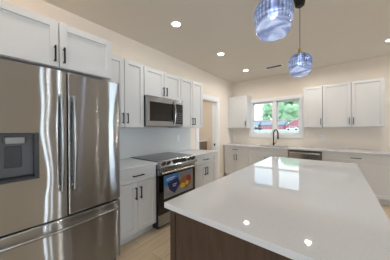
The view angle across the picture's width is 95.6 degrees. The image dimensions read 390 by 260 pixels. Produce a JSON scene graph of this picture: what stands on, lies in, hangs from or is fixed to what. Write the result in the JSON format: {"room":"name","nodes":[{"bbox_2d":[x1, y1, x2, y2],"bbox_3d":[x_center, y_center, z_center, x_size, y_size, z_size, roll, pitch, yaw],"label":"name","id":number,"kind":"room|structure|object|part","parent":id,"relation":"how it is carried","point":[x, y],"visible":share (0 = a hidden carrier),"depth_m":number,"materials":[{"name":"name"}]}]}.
{"room":"kitchen","nodes":[
{"label":"kitchen","id":0,"kind":"room"},
{"bbox_2d":[3,0,232,175],"bbox_3d":[-1.746,-0.030,1.923,0.140,2.760,9.500,0,0,39],"label":"wall","id":1,"kind":"structure","parent":0,"point":[122,46],"depth_m":3.07,"materials":[{"name":"beige paint"}]},
{"bbox_2d":[0,0,111,80],"bbox_3d":[-1.400,-0.732,1.703,0.677,0.394,0.916,0,0,39],"label":"upper cabinet","id":2,"kind":"object","parent":1,"relation":"attached to","point":[26,36],"visible":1,"depth_m":1.47,"materials":[{"name":"white paint"}]},
{"bbox_3d":[-1.317,-0.731,1.341,0.020,0.388,0.451,0,0,39],"label":"door","id":3,"kind":"part","parent":2,"relation":"part of","materials":[{"name":"white paint"}]},
{"bbox_3d":[-1.170,-0.641,1.478,0.038,0.135,0.012,0,0,39],"label":"handle","id":4,"kind":"part","parent":2,"relation":"part of","materials":[{"name":"black metal"}]},
{"bbox_3d":[-1.130,-0.641,1.528,0.038,0.135,0.012,0,0,39],"label":"handle","id":5,"kind":"part","parent":2,"relation":"part of","materials":[{"name":"black metal"}]},
{"bbox_3d":[-1.030,-0.734,1.700,0.020,0.388,0.451,0,0,39],"label":"door","id":6,"kind":"part","parent":2,"relation":"part of","materials":[{"name":"white paint"}]},
{"bbox_2d":[108,54,143,127],"bbox_3d":[-1.035,-0.483,2.393,0.383,0.902,0.596,0,0,39],"label":"upper cabinet","id":7,"kind":"object","parent":1,"relation":"attached to","point":[128,74],"visible":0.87,"depth_m":2.37,"materials":[{"name":"white paint"}]},
{"bbox_3d":[-1.016,-0.483,2.186,0.020,0.896,0.291,0,0,39],"label":"door","id":8,"kind":"part","parent":7,"relation":"part of","materials":[{"name":"white paint"}]},
{"bbox_3d":[-0.830,-0.485,2.419,0.020,0.896,0.291,0,0,39],"label":"door","id":9,"kind":"part","parent":7,"relation":"part of","materials":[{"name":"white paint"}]},
{"bbox_2d":[119,128,190,158],"bbox_3d":[-0.728,0.194,3.077,0.006,0.462,2.010,0,0,39],"label":"backsplash","id":10,"kind":"structure","parent":1,"relation":"attached to","point":[134,142],"depth_m":3.04,"materials":[{"name":"white tile"}]},
{"bbox_2d":[144,66,180,100],"bbox_3d":[-0.609,-0.717,2.925,0.383,0.421,0.760,0,0,39],"label":"upper cabinet","id":11,"kind":"object","parent":1,"relation":"attached to","point":[157,83],"visible":0.76,"depth_m":2.78,"materials":[{"name":"white paint"}]},
{"bbox_3d":[-0.616,-0.716,2.686,0.020,0.415,0.373,0,0,39],"label":"door","id":12,"kind":"part","parent":11,"relation":"part of","materials":[{"name":"white paint"}]},
{"bbox_2d":[144,95,182,126],"bbox_3d":[-0.582,-0.280,2.906,0.446,0.449,0.760,0,0,39],"label":"microwave","id":13,"kind":"object","parent":11,"relation":"attached to","point":[158,111],"visible":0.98,"depth_m":2.73,"materials":[{"name":"silver metal"}]},
{"bbox_3d":[-0.277,-0.267,3.022,0.010,0.330,0.169,0,0,39],"label":"control panel","id":14,"kind":"part","parent":13,"relation":"part of","materials":[{"name":"black glass"}]},
{"bbox_3d":[-0.378,-0.718,2.983,0.020,0.415,0.373,0,0,39],"label":"door","id":15,"kind":"part","parent":11,"relation":"part of","materials":[{"name":"white paint"}]},
{"bbox_2d":[168,77,202,127],"bbox_3d":[-0.162,-0.493,3.482,0.383,0.902,0.655,0,0,39],"label":"upper cabinet","id":16,"kind":"object","parent":1,"relation":"attached to","point":[191,91],"visible":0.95,"depth_m":3.36,"materials":[{"name":"white paint"}]},
{"bbox_3d":[-0.153,-0.492,3.264,0.020,0.896,0.320,0,0,39],"label":"door","id":17,"kind":"part","parent":16,"relation":"part of","materials":[{"name":"white paint"}]},
{"bbox_3d":[0.052,-0.495,3.520,0.020,0.896,0.320,0,0,39],"label":"door","id":18,"kind":"part","parent":16,"relation":"part of","materials":[{"name":"white paint"}]},
{"bbox_2d":[196,94,219,178],"bbox_3d":[0.292,0.229,4.452,0.158,2.195,1.040,0,0,39],"label":"door frame","id":19,"kind":"structure","parent":1,"relation":"in","point":[215,101],"depth_m":4.74,"materials":[{"name":"white paint"}]},
{"bbox_2d":[199,141,206,149],"bbox_3d":[-0.469,0.863,5.098,0.120,0.930,2.680,0,0,39],"label":"wall","id":20,"kind":"structure","parent":0,"point":[202,145],"depth_m":5.95,"materials":[{"name":"beige paint"}]},
{"bbox_2d":[199,101,211,150],"bbox_3d":[-0.677,-0.051,5.257,2.360,2.760,2.960,0,0,39],"label":"wall","id":21,"kind":"structure","parent":0,"point":[205,133],"depth_m":6.09,"materials":[{"name":"beige paint"}]},
{"bbox_2d":[43,0,389,82],"bbox_3d":[-0.162,-1.454,0.642,9.140,0.080,9.500,0,0,39],"label":"ceiling","id":22,"kind":"structure","parent":0,"point":[333,32],"depth_m":2.53,"materials":[{"name":"paint"}]},
{"bbox_2d":[171,21,181,27],"bbox_3d":[-0.253,-1.417,2.368,0.150,0.008,0.150,0,0,39],"label":"recessed light","id":23,"kind":"object","parent":22,"relation":"in","point":[176,24],"visible":1,"depth_m":2.36,"materials":[{"name":"white paint"}]},
{"bbox_2d":[254,0,293,41],"bbox_3d":[0.481,-0.996,1.092,0.223,0.846,0.224,0,0,-3],"label":"pendant light","id":24,"kind":"object","parent":22,"relation":"hanging from","point":[276,15],"visible":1,"depth_m":1.03,"materials":[{"name":"blue glass"}]},
{"bbox_2d":[265,64,282,69],"bbox_3d":[1.789,-1.436,4.013,0.370,0.008,0.150,0,0,39],"label":"ceiling vent","id":25,"kind":"object","parent":22,"relation":"in","point":[278,65],"visible":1,"depth_m":3.99,"materials":[{"name":"black metal"}]},
{"bbox_2d":[288,0,311,76],"bbox_3d":[1.125,-1.003,1.896,0.223,0.846,0.224,0,0,-3],"label":"pendant light","id":26,"kind":"object","parent":22,"relation":"hanging from","point":[300,61],"visible":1,"depth_m":1.84,"materials":[{"name":"blue glass"}]},
{"bbox_3d":[1.127,-0.699,1.897,0.224,0.239,0.223,0,0,39],"label":"lamp shade","id":27,"kind":"part","parent":26,"relation":"part of","materials":[{"name":"blue glass"}]},
{"bbox_2d":[116,176,389,259],"bbox_3d":[-0.145,1.386,0.654,9.140,0.080,9.500,0,0,39],"label":"floor","id":28,"kind":"structure","parent":0,"point":[154,244],"depth_m":2.04,"materials":[{"name":"brown wood"}]},
{"bbox_2d":[0,58,119,259],"bbox_3d":[-1.302,0.432,1.649,0.815,1.832,0.910,0,0,39],"label":"refrigerator","id":29,"kind":"object","parent":28,"relation":"on","point":[60,134],"visible":1,"depth_m":1.37,"materials":[{"name":"silver metal"}]},
{"bbox_3d":[-1.213,0.113,1.281,0.094,1.163,0.451,0,0,39],"label":"door","id":30,"kind":"part","parent":29,"relation":"part of","materials":[{"name":"silver metal"}]},
{"bbox_3d":[-1.065,0.998,1.464,0.094,0.580,0.910,0,0,39],"label":"freezer drawer","id":31,"kind":"part","parent":29,"relation":"part of","materials":[{"name":"silver metal"}]},
{"bbox_3d":[-1.037,0.101,1.380,0.066,0.757,0.023,0,0,39],"label":"handle","id":32,"kind":"part","parent":29,"relation":"part of","materials":[{"name":"silver metal"}]},
{"bbox_3d":[-0.985,0.100,1.446,0.066,0.757,0.023,0,0,39],"label":"handle","id":33,"kind":"part","parent":29,"relation":"part of","materials":[{"name":"silver metal"}]},
{"bbox_3d":[-0.926,0.110,1.639,0.094,1.163,0.451,0,0,39],"label":"door","id":34,"kind":"part","parent":29,"relation":"part of","materials":[{"name":"silver metal"}]},
{"bbox_2d":[118,165,155,245],"bbox_3d":[-0.917,0.902,2.312,0.662,0.883,0.558,0,0,39],"label":"base cabinet","id":35,"kind":"object","parent":28,"relation":"on","point":[137,197],"visible":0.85,"depth_m":2.12,"materials":[{"name":"white paint"}]},
{"bbox_3d":[-0.783,0.928,2.026,0.020,0.602,0.273,0,0,39],"label":"door","id":36,"kind":"part","parent":35,"relation":"part of","materials":[{"name":"white paint"}]},
{"bbox_3d":[-0.698,0.542,2.134,0.020,0.156,0.553,0,0,39],"label":"drawer","id":37,"kind":"part","parent":35,"relation":"part of","materials":[{"name":"white paint"}]},
{"bbox_2d":[120,158,157,171],"bbox_3d":[-0.925,0.444,2.313,0.651,0.030,0.568,0,0,39],"label":"countertop","id":38,"kind":"structure","parent":35,"relation":"on","point":[126,164],"depth_m":2.26,"materials":[{"name":"white stone"}]},
{"bbox_3d":[-0.609,0.926,2.245,0.020,0.602,0.273,0,0,39],"label":"door","id":39,"kind":"part","parent":35,"relation":"part of","materials":[{"name":"white paint"}]},
{"bbox_2d":[131,152,196,228],"bbox_3d":[-0.467,0.876,2.809,0.726,0.925,0.776,0,0,39],"label":"range","id":40,"kind":"object","parent":28,"relation":"on","point":[175,172],"visible":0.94,"depth_m":2.52,"materials":[{"name":"silver metal"}]},
{"bbox_2d":[131,152,191,161],"bbox_3d":[-0.505,0.419,2.835,0.635,0.010,0.776,0,0,39],"label":"cooktop","id":41,"kind":"object","parent":40,"relation":"in","point":[165,156],"depth_m":2.76,"materials":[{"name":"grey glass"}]},
{"bbox_3d":[-0.245,1.206,2.634,0.035,0.154,0.760,0,0,39],"label":"storage drawer","id":42,"kind":"part","parent":40,"relation":"part of","materials":[{"name":"silver metal"}]},
{"bbox_3d":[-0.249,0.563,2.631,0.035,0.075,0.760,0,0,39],"label":"oven door","id":43,"kind":"part","parent":40,"relation":"part of","materials":[{"name":"silver metal"}]},
{"bbox_3d":[-0.235,0.465,2.620,0.085,0.105,0.768,0,0,39],"label":"control panel","id":44,"kind":"part","parent":40,"relation":"part of","materials":[{"name":"silver metal"}]},
{"bbox_3d":[-0.211,0.568,2.601,0.066,0.025,0.709,0,0,39],"label":"handle","id":45,"kind":"part","parent":40,"relation":"part of","materials":[{"name":"metal"}]},
{"bbox_2d":[179,175,190,187],"bbox_3d":[-0.147,0.794,2.728,0.001,0.200,0.283,0,0,39],"label":"food picture","id":46,"kind":"object","parent":40,"relation":"attached to","point":[184,180],"depth_m":2.72},
{"bbox_2d":[195,153,215,188],"bbox_3d":[-0.037,0.892,3.410,0.662,0.883,0.698,0,0,39],"label":"base cabinet","id":47,"kind":"object","parent":28,"relation":"on","point":[205,170],"visible":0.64,"depth_m":3.21,"materials":[{"name":"white paint"}]},
{"bbox_2d":[174,149,216,156],"bbox_3d":[-0.036,0.434,3.423,0.651,0.030,0.728,0,0,39],"label":"countertop","id":48,"kind":"structure","parent":47,"relation":"on","point":[197,152],"depth_m":3.33,"materials":[{"name":"white stone"}]},
{"bbox_3d":[0.074,0.918,3.097,0.020,0.602,0.343,0,0,39],"label":"door","id":49,"kind":"part","parent":47,"relation":"part of","materials":[{"name":"white paint"}]},
{"bbox_3d":[0.181,0.532,3.232,0.020,0.156,0.693,0,0,39],"label":"drawer","id":50,"kind":"part","parent":47,"relation":"part of","materials":[{"name":"white paint"}]},
{"bbox_3d":[0.293,0.915,3.370,0.020,0.602,0.343,0,0,39],"label":"door","id":51,"kind":"part","parent":47,"relation":"part of","materials":[{"name":"white paint"}]},
{"bbox_2d":[170,210,292,259],"bbox_3d":[0.784,0.895,1.698,0.760,0.882,2.162,0,0,39],"label":"base cabinet","id":52,"kind":"object","parent":28,"relation":"on","point":[190,239],"visible":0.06,"depth_m":0.90,"materials":[{"name":"brown wood"}]},
{"bbox_2d":[164,156,389,259],"bbox_3d":[0.899,0.438,1.608,0.998,0.032,2.222,0,0,39],"label":"countertop","id":53,"kind":"structure","parent":52,"relation":"on","point":[292,208],"depth_m":0.94,"materials":[{"name":"white stone"}]},
{"bbox_2d":[224,146,247,175],"bbox_3d":[1.280,0.877,4.986,0.688,0.883,0.667,0,0,39],"label":"base cabinet","id":54,"kind":"object","parent":28,"relation":"on","point":[235,157],"visible":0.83,"depth_m":4.77,"materials":[{"name":"white paint"}]},
{"bbox_3d":[0.967,0.905,4.871,0.338,0.602,0.020,0,0,39],"label":"door","id":55,"kind":"part","parent":54,"relation":"part of","materials":[{"name":"white paint"}]},
{"bbox_3d":[1.099,0.520,4.762,0.683,0.156,0.020,0,0,39],"label":"drawer","id":56,"kind":"part","parent":54,"relation":"part of","materials":[{"name":"white paint"}]},
{"bbox_3d":[1.236,0.904,4.656,0.338,0.602,0.020,0,0,39],"label":"door","id":57,"kind":"part","parent":54,"relation":"part of","materials":[{"name":"white paint"}]},
{"bbox_2d":[223,143,389,155],"bbox_3d":[2.644,0.416,3.900,4.240,0.030,0.651,0,0,39],"label":"countertop","id":58,"kind":"structure","parent":54,"relation":"on","point":[322,149],"depth_m":3.81,"materials":[{"name":"white stone"}]},
{"bbox_2d":[273,129,278,144],"bbox_3d":[2.095,0.192,4.571,0.068,0.420,0.206,0,0,-20],"label":"faucet","id":59,"kind":"object","parent":58,"relation":"on","point":[275,129],"visible":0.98,"depth_m":4.57,"materials":[{"name":"black metal"}]},
{"bbox_2d":[248,146,288,165],"bbox_3d":[1.910,0.876,4.482,0.918,0.883,0.667,0,0,39],"label":"base cabinet","id":60,"kind":"object","parent":28,"relation":"on","point":[255,155],"visible":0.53,"depth_m":4.31,"materials":[{"name":"white paint"}]},
{"bbox_3d":[1.552,0.904,4.403,0.453,0.602,0.020,0,0,39],"label":"door","id":61,"kind":"part","parent":60,"relation":"part of","materials":[{"name":"white paint"}]},
{"bbox_3d":[1.729,0.518,4.257,0.913,0.156,0.020,0,0,39],"label":"drawer","id":62,"kind":"part","parent":60,"relation":"part of","materials":[{"name":"white paint"}]},
{"bbox_2d":[289,150,321,160],"bbox_3d":[2.497,0.878,3.978,0.594,0.875,0.681,0,0,39],"label":"dishwasher","id":63,"kind":"object","parent":28,"relation":"on","point":[298,154],"visible":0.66,"depth_m":3.73,"materials":[{"name":"grey metal"}]},
{"bbox_3d":[2.300,0.493,3.733,0.540,0.022,0.057,0,0,39],"label":"handle","id":64,"kind":"part","parent":63,"relation":"part of","materials":[{"name":"metal"}]},
{"bbox_2d":[322,152,389,205],"bbox_3d":[3.151,0.873,3.488,1.018,0.883,0.667,0,0,39],"label":"base cabinet","id":65,"kind":"object","parent":28,"relation":"on","point":[375,169],"visible":0.54,"depth_m":3.12,"materials":[{"name":"white paint"}]},
{"bbox_3d":[2.773,0.901,3.424,0.503,0.602,0.020,0,0,39],"label":"door","id":66,"kind":"part","parent":65,"relation":"part of","materials":[{"name":"white paint"}]},
{"bbox_3d":[2.970,0.515,3.263,1.013,0.156,0.020,0,0,39],"label":"drawer","id":67,"kind":"part","parent":65,"relation":"part of","materials":[{"name":"white paint"}]},
{"bbox_3d":[3.171,0.900,3.106,0.503,0.602,0.020,0,0,39],"label":"door","id":68,"kind":"part","parent":65,"relation":"part of","materials":[{"name":"white paint"}]},
{"bbox_2d":[233,55,389,150],"bbox_3d":[3.787,-0.069,3.488,6.540,2.760,0.140,0,0,39],"label":"wall","id":69,"kind":"structure","parent":0,"point":[370,138],"depth_m":3.99,"materials":[{"name":"beige paint"}]},
{"bbox_2d":[228,95,250,127],"bbox_3d":[1.292,-0.509,5.146,0.573,0.902,0.383,0,0,39],"label":"upper cabinet","id":70,"kind":"object","parent":69,"relation":"attached to","point":[239,107],"visible":1,"depth_m":5.01,"materials":[{"name":"white paint"}]},
{"bbox_2d":[249,94,303,137],"bbox_3d":[2.156,-0.336,4.780,1.386,1.076,0.158,0,0,39],"label":"window","id":71,"kind":"structure","parent":69,"relation":"in","point":[275,101],"depth_m":4.72,"materials":[{"name":"white paint"}]},
{"bbox_3d":[1.922,-0.335,4.997,0.548,0.876,0.058,0,0,39],"label":"sash","id":72,"kind":"part","parent":71,"relation":"part of","materials":[{"name":"clear glass"}]},
{"bbox_3d":[2.424,-0.336,4.595,0.538,0.876,0.058,0,0,39],"label":"sash","id":73,"kind":"part","parent":71,"relation":"part of","materials":[{"name":"clear glass"}]},
{"bbox_2d":[303,85,322,126],"bbox_3d":[2.693,-0.512,4.023,0.353,0.902,0.383,0,0,39],"label":"upper cabinet","id":74,"kind":"object","parent":69,"relation":"attached to","point":[312,96],"visible":0.98,"depth_m":3.91,"materials":[{"name":"white paint"}]},
{"bbox_2d":[323,77,384,126],"bbox_3d":[3.194,-0.514,3.622,0.923,0.902,0.383,0,0,39],"label":"upper cabinet","id":75,"kind":"object","parent":69,"relation":"attached to","point":[361,103],"visible":1,"depth_m":3.47,"materials":[{"name":"white paint"}]},
{"bbox_3d":[2.924,-0.512,3.655,0.454,0.896,0.020,0,0,39],"label":"door","id":76,"kind":"part","parent":75,"relation":"part of","materials":[{"name":"white paint"}]},
{"bbox_3d":[3.285,-0.513,3.366,0.454,0.896,0.020,0,0,39],"label":"door","id":77,"kind":"part","parent":75,"relation":"part of","materials":[{"name":"white paint"}]},
{"label":"outside","id":78,"kind":"structure","parent":0,"visible":0},
{"bbox_2d":[254,129,298,132],"bbox_3d":[99.845,0.201,128.632,440.000,2.400,314.380,0,0,39],"label":"ground","id":79,"kind":"structure","parent":78,"point":[256,129],"depth_m":55.48,"materials":[{"name":"white concrete"}]},
{"bbox_2d":[254,122,261,127],"bbox_3d":[33.143,-3.422,136.146,35.500,6.000,13.000,0,0,39],"label":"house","id":80,"kind":"structure","parent":79,"relation":"on","point":[256,124],"depth_m":122.55,"materials":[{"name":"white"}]},
{"bbox_2d":[261,103,271,119],"bbox_3d":[62.998,-12.190,151.492,10.797,23.022,10.291,0,0,39],"label":"tree","id":81,"kind":"object","parent":79,"relation":"on","point":[267,108],"visible":0.77,"depth_m":149.94,"materials":[{"name":"green plant"}]},
{"bbox_2d":[260,121,287,128],"bbox_3d":[53.707,-3.570,119.672,15.200,6.200,13.000,0,0,39],"label":"house","id":82,"kind":"structure","parent":79,"relation":"on","point":[267,124],"depth_m":115.81,"materials":[{"name":"red"}]},
{"bbox_2d":[279,101,298,122],"bbox_3d":[76.007,-15.755,140.490,24.600,30.094,23.001,0,0,39],"label":"tree","id":83,"kind":"object","parent":79,"relation":"on","point":[287,110],"visible":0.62,"depth_m":135.16,"materials":[{"name":"green plant"}]},
{"bbox_2d":[286,118,298,127],"bbox_3d":[62.724,-3.873,105.976,13.200,6.820,9.100,0,0,39],"label":"house","id":84,"kind":"structure","parent":79,"relation":"on","point":[292,123],"depth_m":104.29,"materials":[{"name":"red"}]},
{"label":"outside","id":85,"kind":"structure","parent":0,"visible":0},
{"bbox_2d":[254,130,298,130],"bbox_3d":[44.945,0.192,60.097,440.000,0.260,26.000,0,0,39],"label":"road","id":86,"kind":"structure","parent":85,"point":[254,130],"depth_m":68.51,"materials":[{"name":"grey asphalt"}]}
]}

